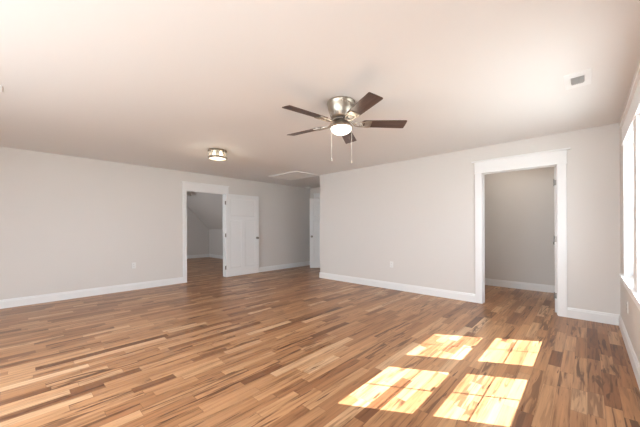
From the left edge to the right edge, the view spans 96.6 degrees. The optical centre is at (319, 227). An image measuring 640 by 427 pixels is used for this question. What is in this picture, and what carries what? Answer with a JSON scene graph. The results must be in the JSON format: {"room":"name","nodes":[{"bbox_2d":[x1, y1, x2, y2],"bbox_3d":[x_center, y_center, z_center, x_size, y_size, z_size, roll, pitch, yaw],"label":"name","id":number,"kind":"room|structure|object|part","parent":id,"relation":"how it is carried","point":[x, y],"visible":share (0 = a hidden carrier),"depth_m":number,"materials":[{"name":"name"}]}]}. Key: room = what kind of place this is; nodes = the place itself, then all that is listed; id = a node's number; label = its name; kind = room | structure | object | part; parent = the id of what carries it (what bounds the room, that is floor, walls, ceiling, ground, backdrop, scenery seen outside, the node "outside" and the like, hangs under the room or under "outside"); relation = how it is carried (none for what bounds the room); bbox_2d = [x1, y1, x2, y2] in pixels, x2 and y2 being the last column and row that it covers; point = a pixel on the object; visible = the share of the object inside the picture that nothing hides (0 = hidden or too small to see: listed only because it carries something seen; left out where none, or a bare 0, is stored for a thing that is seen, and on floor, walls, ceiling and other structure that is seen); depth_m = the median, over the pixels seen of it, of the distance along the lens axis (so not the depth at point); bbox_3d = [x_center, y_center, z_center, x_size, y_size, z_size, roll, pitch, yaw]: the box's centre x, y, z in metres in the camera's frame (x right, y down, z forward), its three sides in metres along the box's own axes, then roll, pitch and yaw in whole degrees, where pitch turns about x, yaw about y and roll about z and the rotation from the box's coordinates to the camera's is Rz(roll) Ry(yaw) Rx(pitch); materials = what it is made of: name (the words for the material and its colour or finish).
{"room":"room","nodes":[
{"label":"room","id":0,"kind":"room"},
{"bbox_2d":[0,147,309,299],"bbox_3d":[-2.716,-0.008,6.618,0.120,2.440,10.400,0,0,43],"label":"wall","id":1,"kind":"structure","parent":0,"point":[68,223],"depth_m":5.19,"materials":[{"name":"white paint"}]},
{"bbox_2d":[0,261,309,308],"bbox_3d":[-3.210,1.149,5.983,0.016,0.132,8.550,0,0,43],"label":"baseboard","id":2,"kind":"structure","parent":1,"relation":"attached to","point":[22,301],"depth_m":5.14,"materials":[{"name":"white paint"}]},
{"bbox_2d":[182,181,228,282],"bbox_3d":[-2.665,0.101,6.655,0.180,2.222,1.114,0,0,43],"label":"trim","id":3,"kind":"structure","parent":1,"relation":"attached to","point":[187,186],"depth_m":6.40,"materials":[{"name":"white paint"}]},
{"bbox_2d":[225,194,258,276],"bbox_3d":[-1.966,0.192,7.225,0.175,2.017,0.974,0,0,43],"label":"door","id":4,"kind":"structure","parent":1,"relation":"in","point":[241,211],"depth_m":7.20,"materials":[{"name":"white paint"}]},
{"bbox_3d":[-2.091,0.410,7.090,0.034,1.162,0.305,0,0,43],"label":"panel","id":5,"kind":"part","parent":4,"relation":"part of","materials":[{"name":"white paint"}]},
{"bbox_3d":[-1.958,-0.491,7.238,0.034,0.420,0.710,0,0,43],"label":"panel","id":6,"kind":"part","parent":4,"relation":"part of","materials":[{"name":"white paint"}]},
{"bbox_3d":[-1.815,0.409,7.386,0.034,1.162,0.305,0,0,43],"label":"panel","id":7,"kind":"part","parent":4,"relation":"part of","materials":[{"name":"white paint"}]},
{"bbox_2d":[187,206,208,254],"bbox_3d":[-6.213,0.010,10.120,0.120,2.440,4.900,0,0,43],"label":"wall","id":8,"kind":"structure","parent":0,"point":[197,231],"depth_m":11.40,"materials":[{"name":"white paint"}]},
{"bbox_2d":[187,254,222,258],"bbox_3d":[-4.404,1.155,8.428,4.827,0.132,4.650,0,0,43],"label":"baseboard","id":9,"kind":"structure","parent":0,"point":[199,255],"depth_m":11.39,"materials":[{"name":"white paint"}]},
{"bbox_2d":[187,192,222,228],"bbox_3d":[-3.190,-0.590,9.735,4.827,1.310,1.390,0,0,43],"label":"ceiling","id":10,"kind":"structure","parent":0,"point":[207,207],"depth_m":10.37,"materials":[{"name":"white paint"}]},
{"bbox_2d":[209,229,222,255],"bbox_3d":[-2.778,0.638,10.170,4.827,1.150,0.120,0,0,43],"label":"wall","id":11,"kind":"structure","parent":0,"point":[215,235],"depth_m":11.34,"materials":[{"name":"white paint"}]},
{"bbox_2d":[310,187,319,197],"bbox_3d":[1.099,-0.027,7.884,3.723,2.440,0.120,0,0,43],"label":"wall","id":12,"kind":"structure","parent":0,"point":[313,191],"depth_m":9.02,"materials":[{"name":"white paint"}]},
{"bbox_2d":[310,198,319,267],"bbox_3d":[0.067,0.167,8.428,0.734,2.047,0.175,0,0,0],"label":"door","id":13,"kind":"structure","parent":12,"relation":"in","point":[314,202],"depth_m":8.41,"materials":[{"name":"white paint"}]},
{"bbox_3d":[0.046,-0.531,8.428,0.470,0.420,0.034,0,0,0],"label":"panel","id":14,"kind":"part","parent":13,"relation":"part of","materials":[{"name":"white paint"}]},
{"bbox_3d":[-0.092,0.385,8.428,0.185,1.192,0.034,0,0,0],"label":"panel","id":15,"kind":"part","parent":13,"relation":"part of","materials":[{"name":"white paint"}]},
{"bbox_2d":[0,0,639,192],"bbox_3d":[-1.970,-1.291,5.997,11.960,0.120,10.520,0,0,43],"label":"ceiling","id":16,"kind":"structure","parent":0,"point":[163,84],"depth_m":2.33,"materials":[{"name":"white paint"}]},
{"bbox_2d":[208,148,226,160],"bbox_3d":[-1.646,-1.162,4.586,0.296,0.142,0.296,0,0,43],"label":"ceiling light","id":17,"kind":"object","parent":16,"relation":"attached to","point":[218,153],"visible":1,"depth_m":4.54,"materials":[{"name":"silver metal"}]},
{"bbox_2d":[209,157,225,159],"bbox_3d":[-1.646,-1.102,4.586,0.266,0.021,0.266,0,0,43],"label":"diffuser","id":18,"kind":"object","parent":17,"relation":"attached to","point":[210,158],"depth_m":4.54,"materials":[{"name":"white glass"}]},
{"bbox_2d":[269,171,318,180],"bbox_3d":[-0.626,-1.229,6.842,1.000,0.018,0.730,0,0,43],"label":"attic hatch","id":19,"kind":"object","parent":16,"relation":"attached to","point":[295,175],"visible":1,"depth_m":6.79,"materials":[{"name":"white paint"}]},
{"bbox_3d":[-0.626,-1.235,6.842,0.890,0.005,0.620,0,0,43],"label":"hatch panel","id":20,"kind":"part","parent":19,"relation":"part of","materials":[{"name":"white paint"}]},
{"bbox_2d":[282,92,406,162],"bbox_3d":[0.179,-0.936,2.836,1.256,0.613,1.250,0,0,43],"label":"ceiling fan","id":21,"kind":"object","parent":16,"relation":"hanging from","point":[341,109],"visible":1,"depth_m":2.75,"materials":[{"name":"brown wood"}]},
{"bbox_3d":[-0.148,-1.032,3.073,0.445,0.006,0.136,0,12,33],"label":"blade","id":22,"kind":"part","parent":21,"relation":"part of","materials":[{"name":"brown wood"}]},
{"bbox_3d":[-0.122,-1.032,2.571,0.445,0.006,0.136,0,12,-39],"label":"blade","id":23,"kind":"part","parent":21,"relation":"part of","materials":[{"name":"brown wood"}]},
{"bbox_3d":[0.120,-0.826,2.804,0.029,0.354,0.013,0,0,-32],"label":"pull chain","id":24,"kind":"part","parent":21,"relation":"part of","materials":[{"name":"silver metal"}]},
{"bbox_3d":[0.211,-0.956,2.840,0.206,0.061,0.206,0,0,43],"label":"lamp shade","id":25,"kind":"part","parent":21,"relation":"part of","materials":[{"name":"white glass"}]},
{"bbox_3d":[0.321,-1.034,3.253,0.136,0.006,0.445,-13,-3,15],"label":"blade","id":26,"kind":"part","parent":21,"relation":"part of","materials":[{"name":"brown wood"}]},
{"bbox_3d":[0.363,-1.034,2.441,0.136,0.006,0.445,13,-5,-20],"label":"blade","id":27,"kind":"part","parent":21,"relation":"part of","materials":[{"name":"brown wood"}]},
{"bbox_3d":[0.637,-1.036,2.862,0.445,0.006,0.136,0,-12,-3],"label":"blade","id":28,"kind":"part","parent":21,"relation":"part of","materials":[{"name":"brown wood"}]},
{"bbox_2d":[563,68,591,89],"bbox_3d":[2.183,-1.245,2.418,0.170,0.014,0.330,0,0,43],"label":"ceiling vent","id":29,"kind":"object","parent":16,"relation":"in","point":[581,78],"visible":1,"depth_m":2.40,"materials":[{"name":"white metal"}]},
{"bbox_2d":[0,257,639,426],"bbox_3d":[-1.957,1.269,5.997,11.960,0.120,10.520,0,0,43],"label":"floor","id":30,"kind":"structure","parent":0,"point":[288,347],"depth_m":2.62,"materials":[{"name":"brown wood"}]},
{"bbox_2d":[320,123,620,314],"bbox_3d":[1.845,-0.031,5.160,4.938,2.440,0.120,0,0,43],"label":"wall","id":31,"kind":"structure","parent":0,"point":[417,215],"depth_m":4.81,"materials":[{"name":"white paint"}]},
{"bbox_2d":[319,272,619,325],"bbox_3d":[1.798,1.124,5.115,4.954,0.132,0.016,0,0,43],"label":"baseboard","id":32,"kind":"structure","parent":31,"relation":"attached to","point":[589,315],"depth_m":4.85,"materials":[{"name":"white paint"}]},
{"bbox_2d":[471,147,570,316],"bbox_3d":[2.888,0.073,4.170,1.177,2.222,0.180,0,0,43],"label":"trim","id":33,"kind":"structure","parent":31,"relation":"attached to","point":[557,157],"depth_m":4.01,"materials":[{"name":"white paint"}]},
{"bbox_2d":[553,167,556,311],"bbox_3d":[3.537,0.167,4.234,0.175,2.012,0.889,0,0,43],"label":"door","id":34,"kind":"structure","parent":31,"relation":"in","point":[554,179],"depth_m":3.94,"materials":[{"name":"white paint"}]},
{"bbox_2d":[485,278,554,292],"bbox_3d":[3.159,1.117,5.063,2.893,0.132,1.526,0,0,43],"label":"baseboard","id":35,"kind":"structure","parent":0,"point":[493,282],"depth_m":5.45,"materials":[{"name":"white paint"}]},
{"bbox_2d":[484,166,555,285],"bbox_3d":[3.716,-0.040,5.664,2.893,2.440,0.120,0,0,43],"label":"wall","id":36,"kind":"structure","parent":0,"point":[519,205],"depth_m":5.46,"materials":[{"name":"white paint"}]},
{"bbox_2d":[620,60,639,363],"bbox_3d":[2.306,-0.033,1.923,0.157,2.440,10.400,0,0,43],"label":"wall","id":37,"kind":"structure","parent":0,"point":[631,320],"depth_m":2.91,"materials":[{"name":"white paint"}]},
{"bbox_2d":[619,65,639,310],"bbox_3d":[2.452,-0.222,2.197,0.090,1.647,2.094,0,0,43],"label":"trim","id":38,"kind":"structure","parent":37,"relation":"attached to","point":[630,121],"depth_m":2.22,"materials":[{"name":"white paint"}]},
{"bbox_2d":[619,315,639,389],"bbox_3d":[1.188,1.127,0.847,0.016,0.132,7.053,0,0,43],"label":"baseboard","id":39,"kind":"structure","parent":37,"relation":"attached to","point":[635,364],"depth_m":2.51,"materials":[{"name":"white paint"}]},
{"bbox_2d":[626,130,633,275],"bbox_3d":[2.855,-0.181,2.511,0.157,1.330,0.830,0,0,43],"label":"window","id":40,"kind":"structure","parent":37,"relation":"in","point":[629,145],"depth_m":2.84,"materials":[{"name":"white glass"}]}
]}

